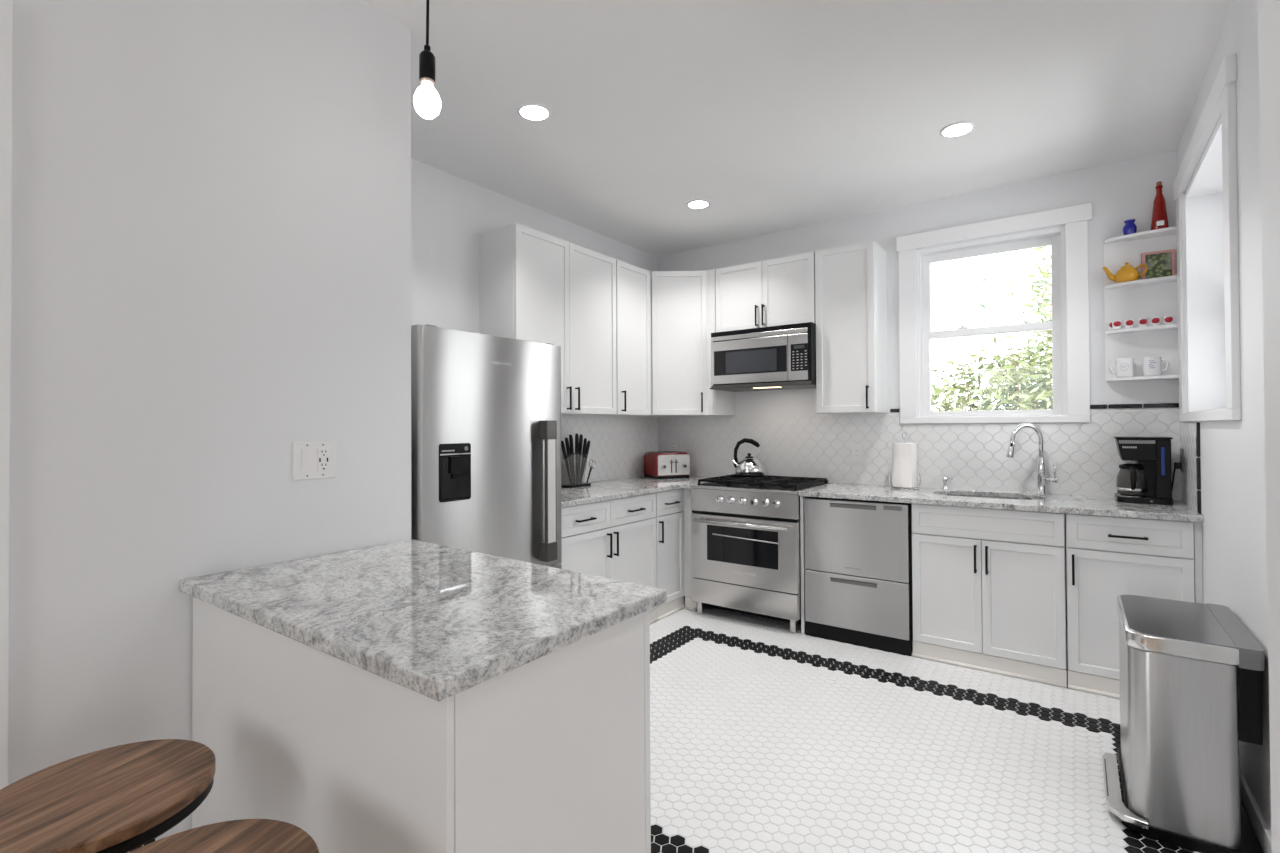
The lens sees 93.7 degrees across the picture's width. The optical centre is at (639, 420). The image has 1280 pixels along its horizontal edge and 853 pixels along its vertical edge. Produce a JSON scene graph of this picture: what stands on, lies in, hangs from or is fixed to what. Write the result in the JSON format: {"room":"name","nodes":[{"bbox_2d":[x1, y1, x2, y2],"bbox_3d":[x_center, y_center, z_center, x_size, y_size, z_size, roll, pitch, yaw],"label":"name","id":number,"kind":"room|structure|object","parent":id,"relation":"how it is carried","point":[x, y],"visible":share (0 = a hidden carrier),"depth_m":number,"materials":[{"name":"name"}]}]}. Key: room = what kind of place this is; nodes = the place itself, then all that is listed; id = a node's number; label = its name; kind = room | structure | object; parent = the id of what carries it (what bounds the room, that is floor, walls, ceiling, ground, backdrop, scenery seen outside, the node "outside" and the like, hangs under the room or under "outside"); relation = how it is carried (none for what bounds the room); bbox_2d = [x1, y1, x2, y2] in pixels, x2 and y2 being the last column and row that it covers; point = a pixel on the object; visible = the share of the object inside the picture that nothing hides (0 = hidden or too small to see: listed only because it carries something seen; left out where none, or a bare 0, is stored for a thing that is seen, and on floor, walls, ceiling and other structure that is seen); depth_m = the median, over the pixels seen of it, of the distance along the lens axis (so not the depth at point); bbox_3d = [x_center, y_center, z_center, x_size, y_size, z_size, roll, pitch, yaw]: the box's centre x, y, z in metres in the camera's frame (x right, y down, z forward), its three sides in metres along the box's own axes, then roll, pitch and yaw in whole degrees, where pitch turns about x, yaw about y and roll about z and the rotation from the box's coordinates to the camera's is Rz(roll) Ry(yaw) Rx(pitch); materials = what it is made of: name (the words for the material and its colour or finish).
{"room":"kitchen","nodes":[
{"label":"kitchen","id":0,"kind":"room"},
{"bbox_2d":[9,0,410,852],"bbox_3d":[-2.614,-0.063,0.755,1.120,2.820,4.460,-1,-1,36],"label":"wall partition","id":1,"kind":"structure","parent":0,"point":[211,199],"depth_m":1.66,"materials":[{"name":"paint"}]},
{"bbox_2d":[0,0,13,789],"bbox_3d":[-1.752,0.185,0.969,0.018,2.320,1.022,-1,-1,36],"label":"trim","id":2,"kind":"structure","parent":1,"relation":"attached to","point":[6,6],"depth_m":1.37,"materials":[{"name":"paint"}]},
{"bbox_2d":[293,441,335,479],"bbox_3d":[-1.050,0.129,1.942,0.012,0.122,0.136,-1,-1,36],"label":"switch plate","id":3,"kind":"object","parent":1,"relation":"attached to","point":[311,459],"visible":1,"depth_m":1.94,"materials":[{"name":"white plastic"}]},
{"bbox_2d":[317,449,328,470],"bbox_3d":[-1.034,0.129,1.960,0.004,0.072,0.036,-1,-1,36],"label":"socket","id":4,"kind":"object","parent":3,"relation":"attached to","point":[322,454],"depth_m":1.96,"materials":[{"name":"white plastic"}]},
{"bbox_2d":[411,158,656,332],"bbox_3d":[-0.802,-0.035,4.067,0.160,2.820,3.050,-1,-1,36],"label":"wall","id":5,"kind":"structure","parent":0,"point":[449,212],"depth_m":3.56,"materials":[{"name":"paint"}]},
{"bbox_2d":[479,223,616,414],"bbox_3d":[-0.561,-0.598,3.965,0.359,1.110,0.950,-1,-1,36],"label":"upper cabinet","id":6,"kind":"object","parent":5,"relation":"attached to","point":[535,286],"visible":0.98,"depth_m":3.82,"materials":[{"name":"paint"}]},
{"bbox_2d":[561,415,657,484],"bbox_3d":[-0.412,0.213,4.459,0.006,0.501,1.944,-1,-1,36],"label":"backsplash","id":7,"kind":"structure","parent":5,"relation":"attached to","point":[618,444],"depth_m":4.73,"materials":[{"name":"white tile"}]},
{"bbox_2d":[595,259,650,415],"bbox_3d":[-0.157,-0.594,4.522,0.359,1.110,0.420,-1,-1,36],"label":"upper cabinet","id":8,"kind":"object","parent":5,"relation":"attached to","point":[633,332],"visible":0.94,"depth_m":4.44,"materials":[{"name":"paint"}]},
{"bbox_2d":[363,0,1231,256],"bbox_3d":[-0.015,-1.545,0.795,5.310,0.120,7.760,-1,-1,36],"label":"ceiling","id":9,"kind":"structure","parent":0,"point":[778,115],"depth_m":2.73,"materials":[{"name":"paint"}]},
{"bbox_2d":[413,0,440,118],"bbox_3d":[-0.618,-1.174,1.742,0.110,0.592,0.110,-1,-1,36],"label":"pendant lamp","id":10,"kind":"object","parent":9,"relation":"hanging from","point":[427,102],"visible":1,"depth_m":1.72,"materials":[{"name":"white glass"}]},
{"bbox_2d":[419,44,435,85],"bbox_3d":[-0.617,-1.031,1.741,0.045,0.114,0.045,-1,-1,36],"label":"socket","id":11,"kind":"object","parent":10,"relation":"attached to","point":[427,65],"depth_m":1.72,"materials":[{"name":"black plastic"}]},
{"bbox_2d":[517,103,550,120],"bbox_3d":[-0.500,-1.457,2.840,0.156,0.008,0.156,-1,-1,36],"label":"recessed light","id":12,"kind":"object","parent":9,"relation":"in","point":[529,111],"visible":1,"depth_m":2.83,"materials":[{"name":"paint"}]},
{"bbox_2d":[687,199,709,208],"bbox_3d":[0.391,-1.448,4.024,0.156,0.008,0.156,-1,-1,36],"label":"recessed light","id":13,"kind":"object","parent":9,"relation":"in","point":[695,204],"visible":1,"depth_m":4.01,"materials":[{"name":"paint"}]},
{"bbox_2d":[940,121,974,137],"bbox_3d":[1.600,-1.465,3.026,0.156,0.008,0.156,-1,-1,36],"label":"recessed light","id":14,"kind":"object","parent":9,"relation":"in","point":[961,128],"visible":1,"depth_m":3.02,"materials":[{"name":"paint"}]},
{"bbox_2d":[657,149,1180,649],"bbox_3d":[1.638,-0.045,4.279,3.860,2.820,0.160,-1,-1,36],"label":"wall","id":15,"kind":"structure","parent":0,"point":[1118,192],"depth_m":3.76,"materials":[{"name":"paint"}]},
{"bbox_2d":[670,439,676,450],"bbox_3d":[0.284,0.216,5.149,0.072,0.120,0.008,-1,-1,36],"label":"power outlet","id":16,"kind":"object","parent":15,"relation":"attached to","point":[673,442],"visible":0.82,"depth_m":5.14,"materials":[{"name":"white plastic"}]},
{"bbox_2d":[671,442,674,449],"bbox_3d":[0.282,0.216,5.148,0.034,0.068,0.003,-1,-1,36],"label":"socket","id":17,"kind":"object","parent":16,"relation":"attached to","point":[672,443],"depth_m":5.15,"materials":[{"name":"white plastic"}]},
{"bbox_2d":[642,269,734,416],"bbox_3d":[0.293,-0.593,4.811,0.746,1.110,0.563,-1,-1,36],"label":"upper cabinet","id":18,"kind":"object","parent":15,"relation":"attached to","point":[682,303],"visible":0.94,"depth_m":4.61,"materials":[{"name":"paint"}]},
{"bbox_2d":[716,252,815,331],"bbox_3d":[0.968,-0.907,4.450,0.768,0.495,0.359,-1,-1,36],"label":"upper cabinet","id":19,"kind":"object","parent":15,"relation":"attached to","point":[777,291],"visible":0.82,"depth_m":4.32,"materials":[{"name":"paint"}]},
{"bbox_2d":[710,322,815,391],"bbox_3d":[0.954,-0.444,4.428,0.778,0.428,0.406,-1,-1,36],"label":"microwave","id":20,"kind":"object","parent":19,"relation":"attached to","point":[781,357],"visible":0.98,"depth_m":4.24,"materials":[{"name":"silver metal"}]},
{"bbox_2d":[658,413,899,485],"bbox_3d":[0.966,0.208,4.664,1.983,0.501,0.006,-1,-1,36],"label":"backsplash","id":21,"kind":"structure","parent":15,"relation":"attached to","point":[792,445],"depth_m":4.52,"materials":[{"name":"white tile"}]},
{"bbox_2d":[815,241,887,413],"bbox_3d":[1.441,-0.606,4.105,0.390,1.110,0.359,-1,-1,36],"label":"upper cabinet","id":22,"kind":"object","parent":15,"relation":"attached to","point":[851,280],"visible":1,"depth_m":3.99,"materials":[{"name":"paint"}]},
{"bbox_2d":[852,444,861,461],"bbox_3d":[1.534,0.230,4.242,0.072,0.120,0.008,-1,-1,36],"label":"power outlet","id":23,"kind":"object","parent":15,"relation":"attached to","point":[856,448],"visible":1,"depth_m":4.24,"materials":[{"name":"white plastic"}]},
{"bbox_2d":[854,448,859,457],"bbox_3d":[1.533,0.230,4.240,0.034,0.068,0.003,-1,-1,36],"label":"socket","id":24,"kind":"object","parent":23,"relation":"attached to","point":[856,450],"depth_m":4.24,"materials":[{"name":"white plastic"}]},
{"bbox_2d":[896,202,1091,423],"bbox_3d":[2.227,-0.617,3.832,1.064,1.267,0.180,-1,-1,36],"label":"window","id":25,"kind":"structure","parent":15,"relation":"in","point":[1069,325],"depth_m":3.72,"materials":[{"name":"paint"}]},
{"bbox_2d":[900,423,1088,495],"bbox_3d":[2.184,0.232,3.779,1.027,0.421,0.006,-1,-1,36],"label":"backsplash","id":26,"kind":"structure","parent":15,"relation":"attached to","point":[973,455],"depth_m":3.74,"materials":[{"name":"white tile"}]},
{"bbox_2d":[890,403,1178,411],"bbox_3d":[2.319,-0.075,3.679,1.488,0.023,0.012,-1,-1,36],"label":"trim","id":27,"kind":"structure","parent":15,"relation":"attached to","point":[1157,405],"depth_m":3.36,"materials":[{"name":"black tile"}]},
{"bbox_2d":[1088,408,1180,500],"bbox_3d":[2.760,0.185,3.361,0.398,0.501,0.006,-1,-1,36],"label":"backsplash","id":28,"kind":"structure","parent":15,"relation":"attached to","point":[1104,424],"depth_m":3.40,"materials":[{"name":"white tile"}]},
{"bbox_2d":[1104,226,1178,381],"bbox_3d":[2.760,-0.625,3.301,0.321,0.803,0.112,-1,-1,36],"label":"corner shelf","id":29,"kind":"object","parent":15,"relation":"attached to","point":[1152,297],"visible":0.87,"depth_m":3.33,"materials":[{"name":"paint"}]},
{"bbox_2d":[1108,321,1112,330],"bbox_3d":[2.670,-0.532,3.391,0.047,0.050,0.046,0,-1,-19],"label":"cup","id":30,"kind":"object","parent":29,"relation":"on","point":[1110,327],"visible":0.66,"depth_m":3.38,"materials":[{"name":"white ceramic"}]},
{"bbox_2d":[1112,320,1123,329],"bbox_3d":[2.668,-0.533,3.357,0.047,0.050,0.046,0,-1,-19],"label":"cup","id":31,"kind":"object","parent":29,"relation":"on","point":[1117,324],"visible":1,"depth_m":3.34,"materials":[{"name":"white ceramic"}]},
{"bbox_2d":[1109,358,1133,377],"bbox_3d":[2.689,-0.292,3.344,0.103,0.106,0.077,0,-1,-7],"label":"mug","id":32,"kind":"object","parent":29,"relation":"on","point":[1124,366],"visible":0.96,"depth_m":3.32,"materials":[{"name":"white ceramic"}]},
{"bbox_2d":[1102,262,1147,282],"bbox_3d":[2.702,-0.823,3.341,0.110,0.112,0.178,0,-1,-26],"label":"teapot","id":33,"kind":"object","parent":29,"relation":"on","point":[1127,272],"visible":0.97,"depth_m":3.31,"materials":[{"name":"yellow ceramic"}]},
{"bbox_2d":[1123,219,1136,234],"bbox_3d":[2.723,-1.068,3.337,0.062,0.084,0.062,-1,-1,36],"label":"vase","id":34,"kind":"object","parent":29,"relation":"on","point":[1130,227],"visible":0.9,"depth_m":3.32,"materials":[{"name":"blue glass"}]},
{"bbox_2d":[1124,319,1135,328],"bbox_3d":[2.711,-0.533,3.326,0.047,0.050,0.046,0,-1,-19],"label":"cup","id":35,"kind":"object","parent":29,"relation":"on","point":[1129,323],"visible":0.99,"depth_m":3.31,"materials":[{"name":"white ceramic"}]},
{"bbox_2d":[1138,318,1149,326],"bbox_3d":[2.758,-0.534,3.292,0.047,0.050,0.046,0,-1,-19],"label":"cup","id":36,"kind":"object","parent":29,"relation":"on","point":[1142,322],"visible":0.92,"depth_m":3.28,"materials":[{"name":"white ceramic"}]},
{"bbox_2d":[1143,356,1169,375],"bbox_3d":[2.798,-0.294,3.265,0.077,0.106,0.103,0,-1,-11],"label":"mug","id":37,"kind":"object","parent":29,"relation":"on","point":[1151,364],"visible":0.97,"depth_m":3.25,"materials":[{"name":"white ceramic"}]},
{"bbox_2d":[1150,317,1162,325],"bbox_3d":[2.799,-0.534,3.259,0.047,0.050,0.046,0,-1,-19],"label":"cup","id":38,"kind":"object","parent":29,"relation":"on","point":[1154,321],"visible":0.92,"depth_m":3.25,"materials":[{"name":"white ceramic"}]},
{"bbox_2d":[1141,249,1175,279],"bbox_3d":[2.835,-0.846,3.285,0.143,0.158,0.023,-1,-1,32],"label":"picture frame","id":39,"kind":"object","parent":29,"relation":"on","point":[1160,263],"visible":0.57,"depth_m":3.27,"materials":[{"name":"red paint"}]},
{"bbox_2d":[1145,252,1171,278],"bbox_3d":[2.830,-0.841,3.275,0.110,0.141,0.002,-1,-1,32],"label":"print","id":40,"kind":"object","parent":39,"relation":"attached to","point":[1160,264],"depth_m":3.27},
{"bbox_2d":[1151,181,1168,229],"bbox_3d":[2.823,-1.163,3.263,0.077,0.270,0.079,-1,-1,36],"label":"glass bottle","id":41,"kind":"object","parent":29,"relation":"on","point":[1159,213],"visible":0.88,"depth_m":3.25,"materials":[{"name":"red glass"}]},
{"bbox_2d":[1163,316,1175,324],"bbox_3d":[2.840,-0.535,3.227,0.047,0.050,0.046,0,-1,-19],"label":"cup","id":42,"kind":"object","parent":29,"relation":"on","point":[1167,320],"visible":0.91,"depth_m":3.21,"materials":[{"name":"white ceramic"}]},
{"bbox_2d":[650,596,1199,852],"bbox_3d":[-0.001,1.383,0.763,5.310,0.103,7.760,-1,-1,36],"label":"floor","id":43,"kind":"structure","parent":0,"point":[765,737],"depth_m":2.44,"materials":[{"name":"white tile"}]},
{"bbox_2d":[0,739,215,852],"bbox_3d":[-1.005,1.014,1.109,0.364,0.660,0.360,-1,-1,36],"label":"bar stool","id":44,"kind":"object","parent":43,"relation":"on","point":[121,798],"visible":1,"depth_m":1.09,"materials":[{"name":"brown wood"}]},
{"bbox_2d":[129,819,318,852],"bbox_3d":[-0.653,1.009,0.844,0.364,0.660,0.360,-1,-1,36],"label":"bar stool","id":45,"kind":"object","parent":43,"relation":"on","point":[242,835],"visible":1,"depth_m":0.97,"materials":[{"name":"brown wood"}]},
{"bbox_2d":[192,597,650,852],"bbox_3d":[-0.596,0.907,1.577,1.139,0.878,0.620,-1,-1,36],"label":"base cabinet","id":46,"kind":"object","parent":43,"relation":"on","point":[550,753],"visible":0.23,"depth_m":1.23,"materials":[{"name":"paint"}]},
{"bbox_2d":[179,540,666,701],"bbox_3d":[-0.587,0.450,1.598,1.155,0.034,0.716,-1,-1,36],"label":"countertop","id":47,"kind":"structure","parent":46,"relation":"on","point":[437,622],"depth_m":1.40,"materials":[{"name":"stone"}]},
{"bbox_2d":[411,325,561,568],"bbox_3d":[-0.928,0.478,3.063,0.745,1.772,0.872,-1,-1,36],"label":"fridge","id":48,"kind":"object","parent":43,"relation":"on","point":[486,409],"visible":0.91,"depth_m":2.81,"materials":[{"name":"metal"}]},
{"bbox_2d":[560,493,657,623],"bbox_3d":[-0.418,0.930,3.872,0.661,0.880,1.000,-1,-1,36],"label":"base cabinet","id":49,"kind":"object","parent":43,"relation":"on","point":[615,539],"visible":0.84,"depth_m":3.72,"materials":[{"name":"paint"}]},
{"bbox_2d":[561,476,710,507],"bbox_3d":[-0.112,0.475,4.240,0.741,0.032,1.951,-1,-1,36],"label":"countertop","id":50,"kind":"structure","parent":49,"relation":"on","point":[605,490],"depth_m":4.04,"materials":[{"name":"stone"}]},
{"bbox_2d":[561,453,590,487],"bbox_3d":[-0.448,0.343,4.191,0.110,0.234,0.260,-1,-1,36],"label":"knife block","id":51,"kind":"object","parent":50,"relation":"on","point":[577,462],"visible":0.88,"depth_m":4.16,"materials":[{"name":"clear plastic"}]},
{"bbox_2d":[561,441,570,483],"bbox_3d":[-0.503,0.289,4.120,0.015,0.302,0.107,-1,-1,36],"label":"kitchen knife","id":52,"kind":"object","parent":51,"relation":"in","point":[562,442],"visible":0.92,"depth_m":4.10,"materials":[{"name":"metal"}]},
{"bbox_2d":[565,438,569,455],"bbox_3d":[-0.484,0.279,4.138,0.016,0.324,0.084,-1,-1,36],"label":"kitchen knife","id":53,"kind":"object","parent":51,"relation":"in","point":[566,439],"visible":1,"depth_m":4.12,"materials":[{"name":"metal"}]},
{"bbox_2d":[569,435,573,453],"bbox_3d":[-0.469,0.270,4.167,0.016,0.345,0.054,-1,-1,36],"label":"kitchen knife","id":54,"kind":"object","parent":51,"relation":"in","point":[570,436],"visible":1,"depth_m":4.15,"materials":[{"name":"metal"}]},
{"bbox_2d":[575,433,578,452],"bbox_3d":[-0.442,0.267,4.196,0.016,0.353,0.027,-1,-2,36],"label":"kitchen knife","id":55,"kind":"object","parent":51,"relation":"in","point":[576,434],"visible":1,"depth_m":4.19,"materials":[{"name":"metal"}]},
{"bbox_2d":[579,434,582,452],"bbox_3d":[-0.426,0.272,4.227,0.016,0.348,0.060,-1,-1,36],"label":"kitchen knife","id":56,"kind":"object","parent":51,"relation":"in","point":[581,435],"visible":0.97,"depth_m":4.23,"materials":[{"name":"metal"}]},
{"bbox_2d":[582,438,586,453],"bbox_3d":[-0.406,0.286,4.246,0.015,0.321,0.079,-1,-1,36],"label":"kitchen knife","id":57,"kind":"object","parent":51,"relation":"in","point":[585,439],"visible":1,"depth_m":4.26,"materials":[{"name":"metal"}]},
{"bbox_2d":[585,440,589,456],"bbox_3d":[-0.393,0.295,4.272,0.015,0.304,0.107,-1,-1,36],"label":"kitchen knife","id":58,"kind":"object","parent":51,"relation":"in","point":[588,442],"visible":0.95,"depth_m":4.29,"materials":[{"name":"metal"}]},
{"bbox_2d":[586,459,595,482],"bbox_3d":[-0.348,0.360,4.268,0.009,0.172,0.100,-1,-1,36],"label":"scissors","id":59,"kind":"object","parent":51,"relation":"in","point":[591,466],"visible":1,"depth_m":4.26,"materials":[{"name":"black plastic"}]},
{"bbox_2d":[644,451,689,478],"bbox_3d":[0.221,0.360,4.892,0.300,0.209,0.286,0,-1,-24],"label":"toaster","id":60,"kind":"object","parent":50,"relation":"on","point":[659,464],"visible":1,"depth_m":4.79,"materials":[{"name":"red paint"}]},
{"bbox_2d":[654,488,684,619],"bbox_3d":[-0.020,0.934,4.421,0.661,0.880,0.352,-1,-1,36],"label":"base cabinet","id":61,"kind":"object","parent":43,"relation":"on","point":[669,517],"visible":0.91,"depth_m":4.25,"materials":[{"name":"paint"}]},
{"bbox_2d":[682,488,696,610],"bbox_3d":[0.527,0.933,4.592,0.130,0.880,0.620,-1,-1,36],"label":"base cabinet","id":62,"kind":"object","parent":43,"relation":"on","point":[689,604],"visible":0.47,"depth_m":4.37,"materials":[{"name":"paint"}]},
{"bbox_2d":[690,474,830,633],"bbox_3d":[0.860,0.893,4.272,0.778,0.950,0.736,-1,-1,36],"label":"range","id":63,"kind":"object","parent":43,"relation":"on","point":[746,549],"visible":0.94,"depth_m":4.00,"materials":[{"name":"metal"}]},
{"bbox_2d":[731,438,763,476],"bbox_3d":[0.823,0.277,4.523,0.225,0.288,0.222,-1,-1,36],"label":"kettle","id":64,"kind":"object","parent":63,"relation":"on","point":[749,466],"visible":1,"depth_m":4.46,"materials":[{"name":"silver metal"}]},
{"bbox_2d":[690,474,830,493],"bbox_3d":[0.871,0.446,4.294,0.778,0.055,0.692,-1,-1,36],"label":"cooktop","id":65,"kind":"object","parent":63,"relation":"in","point":[728,484],"depth_m":4.14,"materials":[{"name":"metal"}]},
{"bbox_2d":[800,496,805,634],"bbox_3d":[1.220,0.924,4.079,0.021,0.880,0.636,-1,-1,36],"label":"end panel","id":66,"kind":"object","parent":43,"relation":"on","point":[802,538],"visible":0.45,"depth_m":3.82,"materials":[{"name":"paint"}]},
{"bbox_2d":[804,496,912,655],"bbox_3d":[1.479,0.922,3.879,0.630,0.878,0.643,-1,-1,36],"label":"dishwasher","id":67,"kind":"object","parent":43,"relation":"on","point":[858,553],"visible":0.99,"depth_m":3.61,"materials":[{"name":"silver metal"}]},
{"bbox_2d":[912,495,1066,687],"bbox_3d":[2.027,0.913,3.477,0.722,0.880,0.661,-1,-1,36],"label":"base cabinet","id":68,"kind":"object","parent":43,"relation":"on","point":[989,586],"visible":0.97,"depth_m":3.22,"materials":[{"name":"paint"}]},
{"bbox_2d":[1066,514,1194,698],"bbox_3d":[2.518,0.907,3.121,0.480,0.880,0.661,-1,-1,36],"label":"base cabinet","id":69,"kind":"object","parent":43,"relation":"on","point":[1107,557],"visible":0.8,"depth_m":2.93,"materials":[{"name":"paint"}]},
{"bbox_2d":[798,483,1203,521],"bbox_3d":[1.968,0.457,3.528,1.893,0.032,0.661,-1,-1,36],"label":"countertop","id":70,"kind":"structure","parent":69,"relation":"on","point":[1052,503],"depth_m":3.31,"materials":[{"name":"stone"}]},
{"bbox_2d":[889,432,920,489],"bbox_3d":[1.736,0.262,3.940,0.190,0.367,0.172,-1,-1,36],"label":"paper towel holder","id":71,"kind":"object","parent":70,"relation":"on","point":[904,455],"visible":1,"depth_m":3.88,"materials":[{"name":"white paper"}]},
{"bbox_2d":[942,476,952,489],"bbox_3d":[1.974,0.403,3.859,0.038,0.082,0.069,0,-1,-12],"label":"soap dispenser","id":72,"kind":"object","parent":70,"relation":"on","point":[945,479],"visible":1,"depth_m":3.86,"materials":[{"name":"silver metal"}]},
{"bbox_2d":[950,495,1026,499],"bbox_3d":[2.065,0.561,3.563,0.583,0.176,0.374,-1,-1,36],"label":"sink","id":73,"kind":"object","parent":70,"relation":"in","point":[950,495],"visible":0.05,"depth_m":3.72,"materials":[{"name":"metal"}]},
{"bbox_2d":[1006,423,1057,494],"bbox_3d":[2.303,0.228,3.540,0.276,0.422,0.089,0,-1,12],"label":"faucet","id":74,"kind":"object","parent":70,"relation":"on","point":[1042,479],"visible":1,"depth_m":3.53,"materials":[{"name":"silver metal"}]},
{"bbox_2d":[1113,437,1172,504],"bbox_3d":[2.683,0.261,3.208,0.230,0.344,0.243,-1,-1,36],"label":"coffee maker","id":75,"kind":"object","parent":70,"relation":"on","point":[1154,453],"visible":0.96,"depth_m":3.11,"materials":[{"name":"black plastic"}]},
{"bbox_2d":[1116,463,1146,495],"bbox_3d":[2.620,0.316,3.208,0.150,0.168,0.131,0,-1,-20],"label":"coffee carafe","id":76,"kind":"object","parent":75,"relation":"in","point":[1131,479],"visible":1,"depth_m":3.17,"materials":[{"name":"clear glass"}]},
{"bbox_2d":[1102,595,1264,852],"bbox_3d":[1.865,1.015,2.109,0.380,0.650,0.592,-1,-1,36],"label":"trash can","id":77,"kind":"object","parent":43,"relation":"on","point":[1191,673],"visible":1,"depth_m":1.90,"materials":[{"name":"metal"}]},
{"bbox_2d":[1194,522,1202,603],"bbox_3d":[2.738,0.904,2.992,0.026,0.880,0.611,-1,-1,36],"label":"strip","id":78,"kind":"object","parent":43,"relation":"on","point":[1198,571],"visible":0.02,"depth_m":2.75,"materials":[{"name":"paint"}]},
{"bbox_2d":[1177,0,1270,831],"bbox_3d":[2.168,-0.074,1.911,0.340,2.820,3.050,-1,-1,36],"label":"wall","id":79,"kind":"structure","parent":0,"point":[1232,452],"depth_m":2.01,"materials":[{"name":"paint"}]},
{"bbox_2d":[1172,448,1183,490],"bbox_3d":[2.857,0.289,3.209,0.066,0.279,0.090,-1,-1,36],"label":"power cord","id":80,"kind":"object","parent":79,"relation":"attached to","point":[1177,465],"visible":0.83,"depth_m":3.19,"materials":[{"name":"black plastic"}]},
{"bbox_2d":[1180,422,1199,511],"bbox_3d":[2.755,0.221,3.008,0.006,0.421,0.570,-1,-1,36],"label":"backsplash","id":81,"kind":"structure","parent":79,"relation":"attached to","point":[1187,430],"depth_m":3.00,"materials":[{"name":"white tile"}]},
{"bbox_2d":[1196,422,1200,512],"bbox_3d":[2.576,0.219,2.768,0.012,0.418,0.024,-1,-1,36],"label":"trim","id":82,"kind":"structure","parent":79,"relation":"attached to","point":[1198,460],"depth_m":2.76,"materials":[{"name":"black tile"}]},
{"bbox_2d":[1174,53,1240,421],"bbox_3d":[2.578,-0.633,2.520,0.360,1.267,1.354,-1,-1,36],"label":"window","id":83,"kind":"structure","parent":79,"relation":"in","point":[1207,213],"depth_m":2.97,"materials":[{"name":"paint"}]},
{"bbox_2d":[1240,769,1271,852],"bbox_3d":[1.831,1.287,1.738,0.029,0.101,2.390,-1,-1,36],"label":"baseboard","id":84,"kind":"structure","parent":79,"relation":"attached to","point":[1261,829],"depth_m":1.91,"materials":[{"name":"paint"}]},
{"bbox_2d":[1258,0,1279,852],"bbox_3d":[1.636,-0.089,0.320,1.810,2.820,0.150,-1,-1,36],"label":"wall","id":85,"kind":"structure","parent":0,"point":[1268,10],"depth_m":0.88,"materials":[{"name":"paint"}]},
{"label":"outside","id":86,"kind":"structure","parent":0,"visible":0},
{"bbox_3d":[5.945,1.529,9.791,20.000,0.150,13.840,-1,-1,36],"label":"ground","id":87,"kind":"structure","parent":86,"visible":0},
{"bbox_2d":[931,246,1052,410],"bbox_3d":[3.603,-0.206,5.472,2.105,3.152,2.019,0,-1,-25],"label":"tree","id":88,"kind":"object","parent":87,"relation":"on","point":[1042,391],"visible":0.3,"depth_m":5.41,"materials":[{"name":"green plant"}]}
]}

